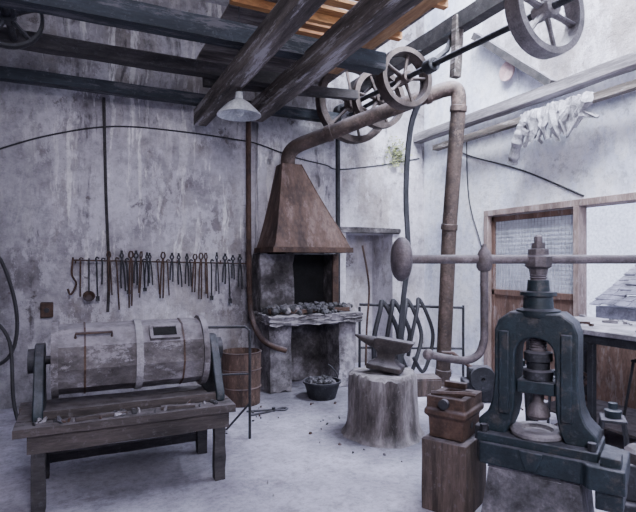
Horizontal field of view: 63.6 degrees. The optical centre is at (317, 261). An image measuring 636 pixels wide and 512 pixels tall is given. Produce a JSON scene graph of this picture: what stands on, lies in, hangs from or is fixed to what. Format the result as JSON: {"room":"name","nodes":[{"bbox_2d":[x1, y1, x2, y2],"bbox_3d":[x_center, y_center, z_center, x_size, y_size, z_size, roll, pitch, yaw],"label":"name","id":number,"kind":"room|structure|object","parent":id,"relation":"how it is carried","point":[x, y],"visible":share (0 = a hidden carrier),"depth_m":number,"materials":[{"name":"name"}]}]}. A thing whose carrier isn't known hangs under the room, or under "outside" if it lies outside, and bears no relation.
{"room":"metal workshop","nodes":[
{"label":"metal workshop","id":0,"kind":"room"},
{"bbox_2d":[0,0,423,408],"bbox_3d":[-1.592,-1.100,6.410,7.200,5.200,0.750,0,0,-25],"label":"wall","id":1,"kind":"structure","parent":0,"point":[169,192],"depth_m":5.82,"materials":[{"name":"paint"}]},
{"bbox_2d":[40,302,52,317],"bbox_3d":[-2.828,0.500,5.350,0.120,0.160,0.110,0,0,-25],"label":"switch box","id":2,"kind":"object","parent":1,"relation":"attached to","point":[46,308],"visible":1,"depth_m":5.32,"materials":[{"name":"metal"}]},
{"bbox_2d":[102,97,109,311],"bbox_3d":[-2.321,-0.625,5.628,0.083,2.351,0.032,0,0,-25],"label":"conduit","id":3,"kind":"object","parent":1,"relation":"attached to","point":[103,98],"visible":0.86,"depth_m":5.62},
{"bbox_2d":[74,259,245,263],"bbox_3d":[-1.719,0.000,5.859,1.960,0.058,0.137,0,0,-25],"label":"rail","id":4,"kind":"object","parent":1,"relation":"attached to","point":[75,260],"visible":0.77,"depth_m":5.77,"materials":[{"name":"metal"}]},
{"bbox_2d":[67,257,76,294],"bbox_3d":[-2.575,0.149,5.370,0.101,0.400,0.032,0,0,-25],"label":"hook","id":5,"kind":"object","parent":4,"relation":"hanging from","point":[72,261],"visible":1,"depth_m":5.37,"materials":[{"name":"metal"}]},
{"bbox_2d":[79,257,83,296],"bbox_3d":[-2.504,0.158,5.414,0.046,0.419,0.022,2,-1,-25],"label":"iron","id":6,"kind":"object","parent":4,"relation":"hanging from","point":[80,258],"visible":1,"depth_m":5.41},
{"bbox_2d":[83,258,94,300],"bbox_3d":[-2.431,0.187,5.446,0.124,0.455,0.076,0,0,-25],"label":"ladle","id":7,"kind":"object","parent":4,"relation":"hanging from","point":[89,295],"visible":1,"depth_m":5.44,"materials":[{"name":"metal"}]},
{"bbox_2d":[83,291,94,300],"bbox_3d":[-2.431,0.360,5.446,0.124,0.109,0.076,0,0,-25],"label":"bowl","id":8,"kind":"object","parent":7,"relation":"on","point":[88,295],"depth_m":5.46,"materials":[{"name":"metal"}]},
{"bbox_2d":[95,256,99,300],"bbox_3d":[-2.358,0.179,5.484,0.046,0.479,0.022,-1,0,-25],"label":"iron","id":9,"kind":"object","parent":4,"relation":"hanging from","point":[96,257],"visible":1,"depth_m":5.48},
{"bbox_2d":[106,251,112,294],"bbox_3d":[-2.248,0.119,5.533,0.065,0.482,0.028,0,0,-25],"label":"tongs","id":10,"kind":"object","parent":4,"relation":"hanging from","point":[109,261],"visible":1,"depth_m":5.53,"materials":[{"name":"metal"}]},
{"bbox_2d":[115,257,119,309],"bbox_3d":[-2.176,0.231,5.569,0.053,0.575,0.022,0,0,-25],"label":"iron","id":11,"kind":"object","parent":4,"relation":"hanging from","point":[116,258],"visible":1,"depth_m":5.57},
{"bbox_2d":[120,250,125,290],"bbox_3d":[-2.126,0.096,5.591,0.069,0.445,0.028,0,0,-25],"label":"tongs","id":12,"kind":"object","parent":4,"relation":"hanging from","point":[121,251],"visible":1,"depth_m":5.58,"materials":[{"name":"metal"}]},
{"bbox_2d":[125,258,130,293],"bbox_3d":[-2.081,0.152,5.614,0.060,0.398,0.022,0,0,-25],"label":"iron","id":13,"kind":"object","parent":4,"relation":"hanging from","point":[126,258],"visible":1,"depth_m":5.61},
{"bbox_2d":[128,251,133,307],"bbox_3d":[-2.053,0.189,5.625,0.063,0.628,0.028,1,0,-25],"label":"tongs","id":14,"kind":"object","parent":4,"relation":"hanging from","point":[130,260],"visible":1,"depth_m":5.62,"materials":[{"name":"metal"}]},
{"bbox_2d":[133,250,138,284],"bbox_3d":[-2.005,0.065,5.648,0.062,0.383,0.028,1,0,-25],"label":"tongs","id":15,"kind":"object","parent":4,"relation":"hanging from","point":[136,252],"visible":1,"depth_m":5.64,"materials":[{"name":"metal"}]},
{"bbox_2d":[138,251,142,297],"bbox_3d":[-1.962,0.136,5.668,0.050,0.517,0.028,0,0,-25],"label":"tongs","id":16,"kind":"object","parent":4,"relation":"hanging from","point":[141,252],"visible":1,"depth_m":5.67,"materials":[{"name":"metal"}]},
{"bbox_2d":[144,252,148,285],"bbox_3d":[-1.901,0.082,5.697,0.050,0.378,0.028,1,0,-25],"label":"tongs","id":17,"kind":"object","parent":4,"relation":"hanging from","point":[146,255],"visible":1,"depth_m":5.69,"materials":[{"name":"metal"}]},
{"bbox_2d":[148,253,152,284],"bbox_3d":[-1.863,0.077,5.715,0.058,0.360,0.028,0,0,-25],"label":"tongs","id":18,"kind":"object","parent":4,"relation":"hanging from","point":[150,257],"visible":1,"depth_m":5.70,"materials":[{"name":"metal"}]},
{"bbox_2d":[159,252,165,297],"bbox_3d":[-1.748,0.145,5.769,0.071,0.528,0.028,0,0,-25],"label":"tongs","id":19,"kind":"object","parent":4,"relation":"hanging from","point":[162,258],"visible":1,"depth_m":5.77,"materials":[{"name":"metal"}]},
{"bbox_2d":[166,259,169,294],"bbox_3d":[-1.689,0.173,5.800,0.046,0.411,0.022,-2,1,-25],"label":"iron","id":20,"kind":"object","parent":4,"relation":"hanging from","point":[167,260],"visible":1,"depth_m":5.79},
{"bbox_2d":[169,253,174,281],"bbox_3d":[-1.657,0.059,5.812,0.055,0.330,0.028,1,-1,-25],"label":"tongs","id":21,"kind":"object","parent":4,"relation":"hanging from","point":[171,263],"visible":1,"depth_m":5.81,"materials":[{"name":"metal"}]},
{"bbox_2d":[177,253,182,286],"bbox_3d":[-1.576,0.091,5.851,0.065,0.388,0.028,0,0,-25],"label":"tongs","id":22,"kind":"object","parent":4,"relation":"hanging from","point":[178,255],"visible":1,"depth_m":5.84,"materials":[{"name":"metal"}]},
{"bbox_2d":[185,253,189,285],"bbox_3d":[-1.502,0.090,5.885,0.055,0.378,0.028,-1,0,-25],"label":"tongs","id":23,"kind":"object","parent":4,"relation":"hanging from","point":[187,256],"visible":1,"depth_m":5.88,"materials":[{"name":"metal"}]},
{"bbox_2d":[191,254,197,291],"bbox_3d":[-1.426,0.127,5.921,0.073,0.449,0.028,0,0,-25],"label":"tongs","id":24,"kind":"object","parent":4,"relation":"hanging from","point":[194,259],"visible":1,"depth_m":5.92,"materials":[{"name":"metal"}]},
{"bbox_2d":[198,252,203,298],"bbox_3d":[-1.362,0.159,5.952,0.058,0.544,0.028,2,-1,-25],"label":"tongs","id":25,"kind":"object","parent":4,"relation":"hanging from","point":[200,253],"visible":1,"depth_m":5.94,"materials":[{"name":"metal"}]},
{"bbox_2d":[204,253,208,297],"bbox_3d":[-1.302,0.157,5.980,0.056,0.536,0.028,0,0,-25],"label":"tongs","id":26,"kind":"object","parent":4,"relation":"hanging from","point":[206,258],"visible":1,"depth_m":5.97,"materials":[{"name":"metal"}]},
{"bbox_2d":[210,259,213,299],"bbox_3d":[-1.243,0.206,6.010,0.046,0.484,0.022,1,0,-25],"label":"iron","id":27,"kind":"object","parent":4,"relation":"hanging from","point":[211,260],"visible":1,"depth_m":6.00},
{"bbox_2d":[215,252,219,293],"bbox_3d":[-1.186,0.131,6.035,0.048,0.493,0.028,-1,1,-25],"label":"tongs","id":28,"kind":"object","parent":4,"relation":"hanging from","point":[217,269],"visible":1,"depth_m":6.03,"materials":[{"name":"metal"}]},
{"bbox_2d":[222,253,227,283],"bbox_3d":[-1.105,0.080,6.073,0.071,0.364,0.028,0,0,-25],"label":"tongs","id":29,"kind":"object","parent":4,"relation":"hanging from","point":[225,255],"visible":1,"depth_m":6.07,"materials":[{"name":"metal"}]},
{"bbox_2d":[227,259,231,303],"bbox_3d":[-1.051,0.229,6.101,0.046,0.531,0.022,-2,1,-25],"label":"iron","id":30,"kind":"object","parent":4,"relation":"hanging from","point":[228,260],"visible":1,"depth_m":6.10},
{"bbox_2d":[231,255,234,279],"bbox_3d":[-1.014,0.064,6.117,0.056,0.293,0.028,-1,0,-25],"label":"tongs","id":31,"kind":"object","parent":4,"relation":"hanging from","point":[232,265],"visible":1,"depth_m":6.11,"materials":[{"name":"metal"}]},
{"bbox_2d":[238,254,242,288],"bbox_3d":[-0.934,0.115,6.154,0.064,0.420,0.028,-1,1,-25],"label":"tongs","id":32,"kind":"object","parent":4,"relation":"hanging from","point":[239,256],"visible":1,"depth_m":6.15,"materials":[{"name":"metal"}]},
{"bbox_2d":[0,126,419,169],"bbox_3d":[-1.133,-1.162,6.139,5.806,0.737,0.144,0,0,-25],"label":"cable","id":33,"kind":"object","parent":1,"relation":"attached to","point":[99,126],"visible":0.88,"depth_m":5.95,"materials":[{"name":"black rubber"}]},
{"bbox_2d":[349,96,382,116],"bbox_3d":[0.622,-2.000,6.571,0.056,0.056,0.850,0,0,-25],"label":"countershaft","id":34,"kind":"object","parent":1,"relation":"attached to","point":[370,103],"visible":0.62,"depth_m":6.51,"materials":[{"name":"metal"}]},
{"bbox_2d":[351,73,404,129],"bbox_3d":[0.748,-2.000,6.304,0.732,0.732,0.120,0,0,-25],"label":"pulley","id":35,"kind":"object","parent":34,"relation":"attached to","point":[356,104],"visible":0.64,"depth_m":6.25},
{"bbox_2d":[340,226,400,233],"bbox_3d":[0.722,-0.435,7.072,0.961,0.079,0.082,0,0,-25],"label":"trim","id":36,"kind":"structure","parent":1,"relation":"attached to","point":[343,229],"depth_m":7.03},
{"bbox_2d":[380,136,411,172],"bbox_3d":[1.133,-1.510,7.197,0.648,0.522,0.138,0,0,-25],"label":"moss patch","id":37,"kind":"object","parent":1,"relation":"attached to","point":[400,154],"visible":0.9,"depth_m":7.18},
{"bbox_2d":[350,0,504,90],"bbox_3d":[1.361,-2.350,5.123,0.137,0.168,4.100,0,0,-25],"label":"bearing timber","id":38,"kind":"object","parent":1,"relation":"attached to","point":[477,12],"visible":0.53,"depth_m":5.14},
{"bbox_2d":[333,91,363,112],"bbox_3d":[0.409,-2.099,6.775,0.410,0.363,0.120,0,0,-25],"label":"hanger","id":39,"kind":"object","parent":38,"relation":"attached to","point":[336,108],"visible":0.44,"depth_m":6.66,"materials":[{"name":"metal"}]},
{"bbox_2d":[422,31,451,74],"bbox_3d":[1.221,-2.061,5.057,0.410,0.439,0.120,0,0,-25],"label":"hanger","id":40,"kind":"object","parent":38,"relation":"attached to","point":[428,68],"visible":0.86,"depth_m":5.01,"materials":[{"name":"metal"}]},
{"bbox_2d":[449,14,463,78],"bbox_3d":[1.354,-2.100,5.009,0.119,0.604,0.078,0,0,-25],"label":"post","id":41,"kind":"object","parent":38,"relation":"hanging from","point":[457,33],"visible":0.82,"depth_m":4.98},
{"bbox_3d":[0.651,-2.235,5.646,0.780,0.098,0.674,0,0,-25],"label":"rod","id":42,"kind":"object","parent":38,"relation":"attached to","visible":0},
{"bbox_2d":[329,0,441,73],"bbox_3d":[1.044,-2.160,3.922,0.168,0.057,4.200,0,0,-25],"label":"ceiling beam","id":43,"kind":"structure","parent":42,"relation":"attached to","point":[424,6],"depth_m":4.61,"materials":[{"name":"brown wood"}]},
{"bbox_3d":[2.012,-2.024,3.384,0.410,0.513,0.120,0,0,-25],"label":"hanger","id":44,"kind":"object","parent":38,"relation":"attached to","visible":0},
{"bbox_2d":[340,0,573,110],"bbox_3d":[1.185,-1.904,4.818,0.055,0.236,4.502,0,0,-25],"label":"shaft","id":45,"kind":"object","parent":44,"relation":"attached to","point":[556,4],"visible":0.52,"depth_m":4.51,"materials":[{"name":"metal"}]},
{"bbox_2d":[315,70,385,143],"bbox_3d":[0.437,-1.974,6.401,0.992,0.992,0.144,0,0,-25],"label":"pulley","id":46,"kind":"object","parent":45,"relation":"attached to","point":[321,107],"visible":0.39,"depth_m":6.32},
{"bbox_2d":[375,46,431,109],"bbox_3d":[0.907,-1.930,5.406,0.632,0.632,0.180,0,0,-25],"label":"pulley","id":47,"kind":"object","parent":45,"relation":"attached to","point":[411,55],"visible":0.88,"depth_m":5.36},
{"bbox_2d":[504,0,584,59],"bbox_3d":[1.676,-1.858,3.779,0.692,0.692,0.156,0,0,-25],"label":"pulley","id":48,"kind":"object","parent":45,"relation":"attached to","point":[523,33],"visible":0.97,"depth_m":3.73,"materials":[{"name":"metal"}]},
{"bbox_2d":[413,51,635,142],"bbox_3d":[2.533,-1.780,5.124,0.168,0.118,5.100,0,0,-25],"label":"beam","id":49,"kind":"structure","parent":1,"relation":"attached to","point":[624,64],"depth_m":5.35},
{"bbox_2d":[194,0,325,125],"bbox_3d":[-0.305,-1.625,3.617,0.146,0.184,4.800,0,0,-25],"label":"main timber","id":50,"kind":"object","parent":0,"point":[286,17],"visible":0.97,"depth_m":3.85,"materials":[{"name":"wood"}]},
{"bbox_2d":[199,0,336,7],"bbox_3d":[-0.866,-3.150,2.300,5.400,0.100,7.900,0,0,-25],"label":"ceiling","id":51,"kind":"structure","parent":0,"point":[219,2],"depth_m":6.13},
{"bbox_2d":[217,6,260,121],"bbox_3d":[-0.698,-2.191,4.537,0.390,1.818,0.390,0,0,-25],"label":"pendant lamp","id":52,"kind":"object","parent":51,"relation":"hanging from","point":[237,109],"visible":0.96,"depth_m":4.53,"materials":[{"name":"white metal"}]},
{"bbox_2d":[255,83,323,254],"bbox_3d":[-0.350,-1.600,6.520,0.916,3.016,0.124,0,0,-25],"label":"wall","id":53,"kind":"structure","parent":0,"point":[275,132],"depth_m":6.39,"materials":[{"name":"paint"}]},
{"bbox_2d":[196,0,434,83],"bbox_3d":[0.308,-2.315,4.263,1.700,0.030,4.645,0,0,-25],"label":"ceiling","id":54,"kind":"structure","parent":53,"relation":"attached to","point":[211,53],"depth_m":5.55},
{"bbox_2d":[229,0,401,41],"bbox_3d":[0.038,-2.260,4.775,1.750,0.077,0.065,0,0,-25],"label":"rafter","id":55,"kind":"object","parent":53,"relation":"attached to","point":[258,5],"visible":0.42,"depth_m":4.54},
{"bbox_2d":[295,0,358,38],"bbox_3d":[0.202,-2.315,4.780,0.450,0.030,1.470,0,0,-25],"label":"trim","id":56,"kind":"structure","parent":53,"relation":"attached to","point":[309,29],"depth_m":4.75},
{"bbox_2d":[433,0,448,10],"bbox_3d":[0.338,-2.260,4.141,1.750,0.077,0.067,0,0,-25],"label":"rafter","id":57,"kind":"object","parent":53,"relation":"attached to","point":[443,5],"visible":0.5,"depth_m":4.47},
{"bbox_2d":[0,362,635,511],"bbox_3d":[0.021,1.550,2.997,7.200,0.100,8.800,0,0,-25],"label":"floor","id":58,"kind":"structure","parent":0,"point":[303,474],"depth_m":3.69,"materials":[{"name":"concrete"}]},
{"bbox_2d":[12,385,235,511],"bbox_3d":[-1.318,1.227,3.556,1.344,0.547,0.679,0,0,-25],"label":"workbench","id":59,"kind":"object","parent":58,"relation":"on","point":[48,442],"depth_m":3.39,"materials":[{"name":"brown wood"}]},
{"bbox_2d":[27,315,224,421],"bbox_3d":[-1.312,0.689,3.612,1.275,0.581,0.532,0,0,-25],"label":"drum","id":60,"kind":"object","parent":59,"relation":"on","point":[135,353],"visible":0.98,"depth_m":3.43,"materials":[{"name":"wood"}]},
{"bbox_2d":[200,325,250,438],"bbox_3d":[-0.808,1.022,4.355,0.350,0.968,0.346,0,0,43],"label":"stand","id":61,"kind":"object","parent":58,"relation":"on","point":[248,405],"visible":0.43,"depth_m":4.35,"materials":[{"name":"metal"}]},
{"bbox_2d":[221,347,261,407],"bbox_3d":[-0.819,1.222,5.475,0.440,0.555,0.440,0,0,-25],"label":"bin","id":62,"kind":"object","parent":58,"relation":"on","point":[233,360],"visible":0.77,"depth_m":5.30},
{"bbox_2d":[247,407,287,415],"bbox_3d":[-0.492,1.479,5.132,0.419,0.043,0.160,0,0,-25],"label":"tongs","id":63,"kind":"object","parent":58,"relation":"on","point":[273,409],"visible":0.98,"depth_m":5.14,"materials":[{"name":"metal"}]},
{"bbox_2d":[248,253,362,393],"bbox_3d":[-0.163,0.695,6.230,1.198,1.618,0.793,0,0,-25],"label":"forge","id":64,"kind":"object","parent":58,"relation":"on","point":[314,341],"visible":0.78,"depth_m":6.20,"materials":[{"name":"stone"}]},
{"bbox_2d":[246,121,286,352],"bbox_3d":[-0.652,-0.355,5.898,0.634,2.770,0.227,0,0,37],"label":"pipe","id":65,"kind":"object","parent":64,"relation":"attached to","point":[259,335],"visible":0.99,"depth_m":6.10,"materials":[{"name":"metal"}]},
{"bbox_2d":[254,162,352,253],"bbox_3d":[-0.178,-0.647,6.168,1.010,1.073,0.665,0,0,-25],"label":"hood","id":66,"kind":"object","parent":64,"relation":"on","point":[297,220],"visible":1,"depth_m":6.02,"materials":[{"name":"metal"}]},
{"bbox_2d":[260,301,352,315],"bbox_3d":[-0.100,0.559,6.107,1.144,0.167,0.479,0,0,-25],"label":"pile","id":67,"kind":"object","parent":64,"relation":"in","point":[322,307],"visible":0.83,"depth_m":5.96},
{"bbox_2d":[328,307,349,310],"bbox_3d":[0.202,0.559,6.124,0.350,0.051,0.064,0,0,-2],"label":"stock","id":68,"kind":"object","parent":64,"relation":"on","point":[336,308],"visible":0.59,"depth_m":6.10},
{"bbox_2d":[303,364,340,400],"bbox_3d":[0.045,1.324,5.684,0.430,0.351,0.430,0,0,-25],"label":"basket","id":69,"kind":"object","parent":58,"relation":"on","point":[323,387],"visible":1,"depth_m":5.56,"materials":[{"name":"metal"}]},
{"bbox_2d":[335,139,339,302],"bbox_3d":[0.260,-0.200,6.704,0.062,3.400,0.062,0,0,-25],"label":"pipe","id":70,"kind":"object","parent":58,"relation":"on","point":[337,142],"visible":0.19,"depth_m":6.68,"materials":[{"name":"metal"}]},
{"bbox_2d":[362,245,369,365],"bbox_3d":[0.587,0.639,6.131,0.108,1.684,0.128,0,0,-14],"label":"poker","id":71,"kind":"object","parent":58,"relation":"on","point":[364,256],"visible":0.84,"depth_m":6.16,"materials":[{"name":"metal"}]},
{"bbox_2d":[281,80,466,386],"bbox_3d":[0.642,-0.290,6.167,2.189,3.594,0.514,0,0,6],"label":"flue pipe","id":72,"kind":"object","parent":58,"relation":"on","point":[455,89],"visible":0.95,"depth_m":6.02,"materials":[{"name":"metal"}]},
{"bbox_2d":[341,366,424,448],"bbox_3d":[0.590,1.226,4.490,0.743,0.549,0.736,0,0,-25],"label":"tree stump","id":73,"kind":"object","parent":58,"relation":"on","point":[383,412],"visible":0.98,"depth_m":4.24,"materials":[{"name":"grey wood"}]},
{"bbox_2d":[355,334,414,374],"bbox_3d":[0.581,0.800,4.509,0.531,0.315,0.209,0,0,20],"label":"anvil","id":74,"kind":"object","parent":73,"relation":"on","point":[387,348],"visible":1,"depth_m":4.44,"materials":[{"name":"metal"}]},
{"bbox_2d":[397,46,422,363],"bbox_3d":[1.063,-0.392,5.751,0.274,3.746,0.730,0,0,-1],"label":"belt","id":75,"kind":"object","parent":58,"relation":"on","point":[415,110],"visible":0.51,"depth_m":5.85,"materials":[{"name":"rubber"}]},
{"bbox_2d":[358,303,464,376],"bbox_3d":[1.174,1.002,6.419,1.383,0.997,0.071,0,0,-9],"label":"iron railing","id":76,"kind":"object","parent":58,"relation":"on","point":[462,307],"visible":0.54,"depth_m":6.45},
{"bbox_2d":[371,299,397,358],"bbox_3d":[0.829,0.897,6.281,0.399,0.871,0.189,0,0,-25],"label":"hose","id":77,"kind":"object","parent":76,"relation":"hanging from","point":[382,303],"visible":0.52,"depth_m":6.23,"materials":[{"name":"black rubber"}]},
{"bbox_2d":[385,299,410,356],"bbox_3d":[0.976,0.897,6.307,0.389,0.885,0.184,0,0,-25],"label":"hose","id":78,"kind":"object","parent":76,"relation":"hanging from","point":[393,302],"visible":0.45,"depth_m":6.26,"materials":[{"name":"black rubber"}]},
{"bbox_2d":[403,298,422,369],"bbox_3d":[1.122,0.910,6.309,0.379,0.927,0.180,0,0,-25],"label":"hose","id":79,"kind":"object","parent":76,"relation":"hanging from","point":[408,302],"visible":0.61,"depth_m":6.30,"materials":[{"name":"black rubber"}]},
{"bbox_2d":[406,297,434,372],"bbox_3d":[1.266,0.900,6.322,0.382,0.925,0.176,0,0,-25],"label":"hose","id":80,"kind":"object","parent":76,"relation":"hanging from","point":[419,301],"visible":0.84,"depth_m":6.28,"materials":[{"name":"black rubber"}]},
{"bbox_2d":[417,373,441,396],"bbox_3d":[1.167,1.400,5.839,0.400,0.200,0.280,0,0,-5],"label":"wooden crate","id":81,"kind":"object","parent":58,"relation":"on","point":[426,382],"visible":0.37,"depth_m":5.71,"materials":[{"name":"brown wood"}]},
{"bbox_2d":[421,433,485,511],"bbox_3d":[0.849,1.285,3.188,0.284,0.430,0.365,0,0,37],"label":"block","id":82,"kind":"object","parent":58,"relation":"on","point":[453,475],"visible":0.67,"depth_m":3.05,"materials":[{"name":"brown wood"}]},
{"bbox_2d":[424,380,483,441],"bbox_3d":[0.844,0.917,3.183,0.319,0.292,0.345,0,0,37],"label":"box","id":83,"kind":"object","parent":82,"relation":"on","point":[453,410],"visible":0.98,"depth_m":3.08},
{"bbox_2d":[441,351,494,402],"bbox_3d":[1.667,1.239,5.576,0.620,0.522,0.320,0,0,5],"label":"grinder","id":84,"kind":"object","parent":58,"relation":"on","point":[479,377],"visible":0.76,"depth_m":5.42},
{"bbox_2d":[390,235,635,511],"bbox_3d":[1.215,0.677,2.817,1.607,1.655,0.659,0,0,13],"label":"press","id":85,"kind":"object","parent":58,"relation":"on","point":[534,466],"visible":1,"depth_m":2.76,"materials":[{"name":"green metal"}]},
{"bbox_2d":[476,244,492,270],"bbox_3d":[0.921,-0.025,2.843,0.090,0.150,0.090,0,0,35],"label":"socket","id":86,"kind":"object","parent":85,"relation":"attached to","point":[484,259],"depth_m":2.81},
{"bbox_2d":[521,359,534,420],"bbox_3d":[1.754,1.151,4.479,0.242,0.701,0.281,0,0,5],"label":"metal stand","id":87,"kind":"object","parent":58,"relation":"on","point":[524,364],"visible":0.15,"depth_m":4.57,"materials":[{"name":"metal"}]},
{"bbox_2d":[535,369,557,425],"bbox_3d":[1.874,1.176,4.038,0.276,0.652,0.321,0,0,45],"label":"metal stand","id":88,"kind":"object","parent":58,"relation":"on","point":[549,397],"visible":0.06,"depth_m":4.17,"materials":[{"name":"metal"}]},
{"bbox_2d":[526,316,635,438],"bbox_3d":[2.591,1.015,4.018,0.880,0.970,1.850,0,0,-25],"label":"workbench","id":89,"kind":"object","parent":58,"relation":"on","point":[618,335],"visible":0.35,"depth_m":4.05,"materials":[{"name":"wood"}]},
{"bbox_2d":[583,371,586,406],"bbox_3d":[2.223,1.105,4.424,0.352,0.352,0.072,0,0,-9],"label":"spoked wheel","id":90,"kind":"object","parent":89,"relation":"on","point":[584,373],"visible":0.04,"depth_m":4.42,"materials":[{"name":"metal"}]},
{"bbox_2d":[545,399,635,438],"bbox_3d":[2.589,1.290,4.022,0.680,0.020,1.620,0,0,-25],"label":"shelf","id":91,"kind":"object","parent":89,"relation":"attached to","point":[630,416],"depth_m":4.22,"materials":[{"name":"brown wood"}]},
{"bbox_2d":[623,359,635,415],"bbox_3d":[2.617,0.979,4.058,0.301,0.602,0.259,0,0,-25],"label":"metal stand","id":92,"kind":"object","parent":89,"relation":"on","point":[633,361],"visible":0.83,"depth_m":4.09,"materials":[{"name":"metal"}]},
{"bbox_2d":[598,402,629,446],"bbox_3d":[2.051,1.241,3.569,0.242,0.522,0.281,0,0,25],"label":"metal stand","id":93,"kind":"object","parent":58,"relation":"on","point":[612,414],"visible":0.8,"depth_m":3.53,"materials":[{"name":"metal"}]},
{"bbox_2d":[624,443,635,511],"bbox_3d":[1.969,1.310,3.088,0.360,0.380,0.280,0,0,25],"label":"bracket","id":94,"kind":"object","parent":58,"relation":"on","point":[630,506],"visible":0.32,"depth_m":3.03,"materials":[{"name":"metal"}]},
{"bbox_2d":[250,0,422,121],"bbox_3d":[0.271,-1.709,3.778,0.176,0.213,4.601,0,0,-25],"label":"main timber","id":95,"kind":"object","parent":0,"point":[366,19],"visible":0.92,"depth_m":3.99,"materials":[{"name":"wood"}]},
{"bbox_2d":[202,78,358,99],"bbox_3d":[-0.349,-1.851,5.476,1.756,0.204,0.087,0,0,-25],"label":"cross beam","id":96,"kind":"structure","parent":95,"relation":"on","point":[312,91],"depth_m":5.62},
{"bbox_2d":[424,0,635,376],"bbox_3d":[3.289,-1.100,4.099,0.250,5.200,7.600,0,0,-25],"label":"wall","id":97,"kind":"structure","parent":0,"point":[597,158],"depth_m":6.27,"materials":[{"name":"paint"}]},
{"bbox_2d":[466,142,481,247],"bbox_3d":[1.993,-0.649,6.523,0.014,1.902,0.322,0,0,-25],"label":"cable","id":98,"kind":"object","parent":97,"relation":"attached to","point":[466,142],"visible":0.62,"depth_m":6.62,"materials":[{"name":"black rubber"}]},
{"bbox_2d":[499,62,514,80],"bbox_3d":[2.199,-2.220,5.972,0.020,0.220,0.220,0,0,-25],"label":"round cover","id":99,"kind":"object","parent":97,"relation":"attached to","point":[506,72],"visible":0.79,"depth_m":5.96,"materials":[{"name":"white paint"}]},
{"bbox_2d":[471,32,556,84],"bbox_3d":[2.207,-2.339,5.884,0.098,1.024,1.204,0,0,-25],"label":"trim","id":100,"kind":"structure","parent":97,"relation":"attached to","point":[543,78],"depth_m":5.76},
{"bbox_2d":[463,153,583,196],"bbox_3d":[2.205,-1.130,6.075,0.020,0.955,2.108,0,0,-25],"label":"cable","id":101,"kind":"object","parent":97,"relation":"attached to","point":[559,185],"visible":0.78,"depth_m":5.70,"materials":[{"name":"black rubber"}]},
{"bbox_2d":[483,0,635,80],"bbox_3d":[2.840,-2.735,4.694,0.048,1.730,3.660,0,0,-25],"label":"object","id":102,"kind":"structure","parent":97,"relation":"attached to","point":[609,30],"depth_m":5.02,"materials":[{"name":"grey paint"}]},
{"bbox_2d":[484,192,635,408],"bbox_3d":[2.739,0.435,5.144,0.250,2.130,2.760,0,0,-25],"label":"door","id":103,"kind":"structure","parent":97,"relation":"in","point":[562,225],"depth_m":5.49,"materials":[{"name":"brown wood"}]},
{"bbox_2d":[432,79,635,150],"bbox_3d":[2.567,-1.540,4.864,0.098,0.077,4.600,0,0,-25],"label":"beam","id":104,"kind":"structure","parent":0,"point":[629,86],"depth_m":5.66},
{"bbox_2d":[507,120,527,164],"bbox_3d":[2.175,-1.304,5.608,0.159,0.471,0.302,0,0,-18],"label":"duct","id":105,"kind":"object","parent":104,"relation":"hanging from","point":[518,138],"visible":0.85,"depth_m":5.57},
{"bbox_2d":[520,91,599,147],"bbox_3d":[2.398,-1.405,5.149,0.175,0.417,0.903,0,0,-25],"label":"cloth","id":106,"kind":"object","parent":104,"relation":"on","point":[562,116],"visible":1,"depth_m":5.09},
{"bbox_3d":[-3.217,-1.100,1.189,0.200,5.200,7.900,0,0,-25],"label":"wall","id":107,"kind":"structure","parent":0,"visible":0},
{"bbox_2d":[0,27,280,87],"bbox_3d":[-2.296,-1.860,4.390,4.200,0.128,0.138,0,0,-25],"label":"ceiling beam","id":108,"kind":"structure","parent":107,"relation":"attached to","point":[50,44],"depth_m":4.61,"materials":[{"name":"wood"}]},
{"bbox_2d":[1,7,16,40],"bbox_3d":[-2.318,-1.840,3.827,0.054,0.054,1.100,0,0,-25],"label":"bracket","id":109,"kind":"object","parent":108,"relation":"attached to","point":[6,12],"visible":0.61,"depth_m":3.99,"materials":[{"name":"metal"}]},
{"bbox_2d":[0,7,44,49],"bbox_3d":[-2.318,-1.840,3.827,0.492,0.492,0.084,0,0,-25],"label":"pulley","id":110,"kind":"object","parent":109,"relation":"attached to","point":[10,20],"visible":0.73,"depth_m":3.84,"materials":[{"name":"metal"}]},
{"bbox_2d":[0,66,340,122],"bbox_3d":[-2.128,-1.800,5.321,5.300,0.117,0.127,0,0,-25],"label":"ceiling beam","id":111,"kind":"structure","parent":107,"relation":"attached to","point":[7,74],"depth_m":5.29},
{"bbox_2d":[0,0,385,74],"bbox_3d":[-1.617,-1.860,3.771,4.900,0.168,0.158,0,0,-25],"label":"ceiling beam","id":112,"kind":"structure","parent":107,"relation":"attached to","point":[133,15],"depth_m":3.95,"materials":[{"name":"wood"}]},
{"bbox_3d":[-3.087,-0.120,4.846,0.030,0.030,0.800,0,0,-25],"label":"hook","id":113,"kind":"object","parent":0,"visible":0},
{"bbox_2d":[0,257,18,420],"bbox_3d":[-2.705,0.677,4.469,0.453,1.621,0.256,0,0,3],"label":"hose","id":114,"kind":"object","parent":113,"relation":"hanging from","point":[12,348],"visible":0.9,"depth_m":4.50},
{"label":"outside","id":115,"kind":"structure","parent":0,"visible":0},
{"bbox_3d":[5.930,1.570,7.228,7.100,0.100,16.000,0,0,-25],"label":"ground","id":116,"kind":"structure","parent":115,"visible":0},
{"bbox_2d":[587,203,635,316],"bbox_3d":[6.756,0.210,8.171,0.200,2.620,15.000,0,0,-25],"label":"wall","id":117,"kind":"structure","parent":116,"relation":"on","point":[611,230],"depth_m":10.13,"materials":[{"name":"paint"}]},
{"bbox_2d":[589,264,635,321],"bbox_3d":[4.934,0.737,6.928,1.251,1.566,1.910,0,0,-25],"label":"shed","id":118,"kind":"object","parent":116,"relation":"on","point":[617,306],"visible":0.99,"depth_m":7.40,"materials":[{"name":"wood"}]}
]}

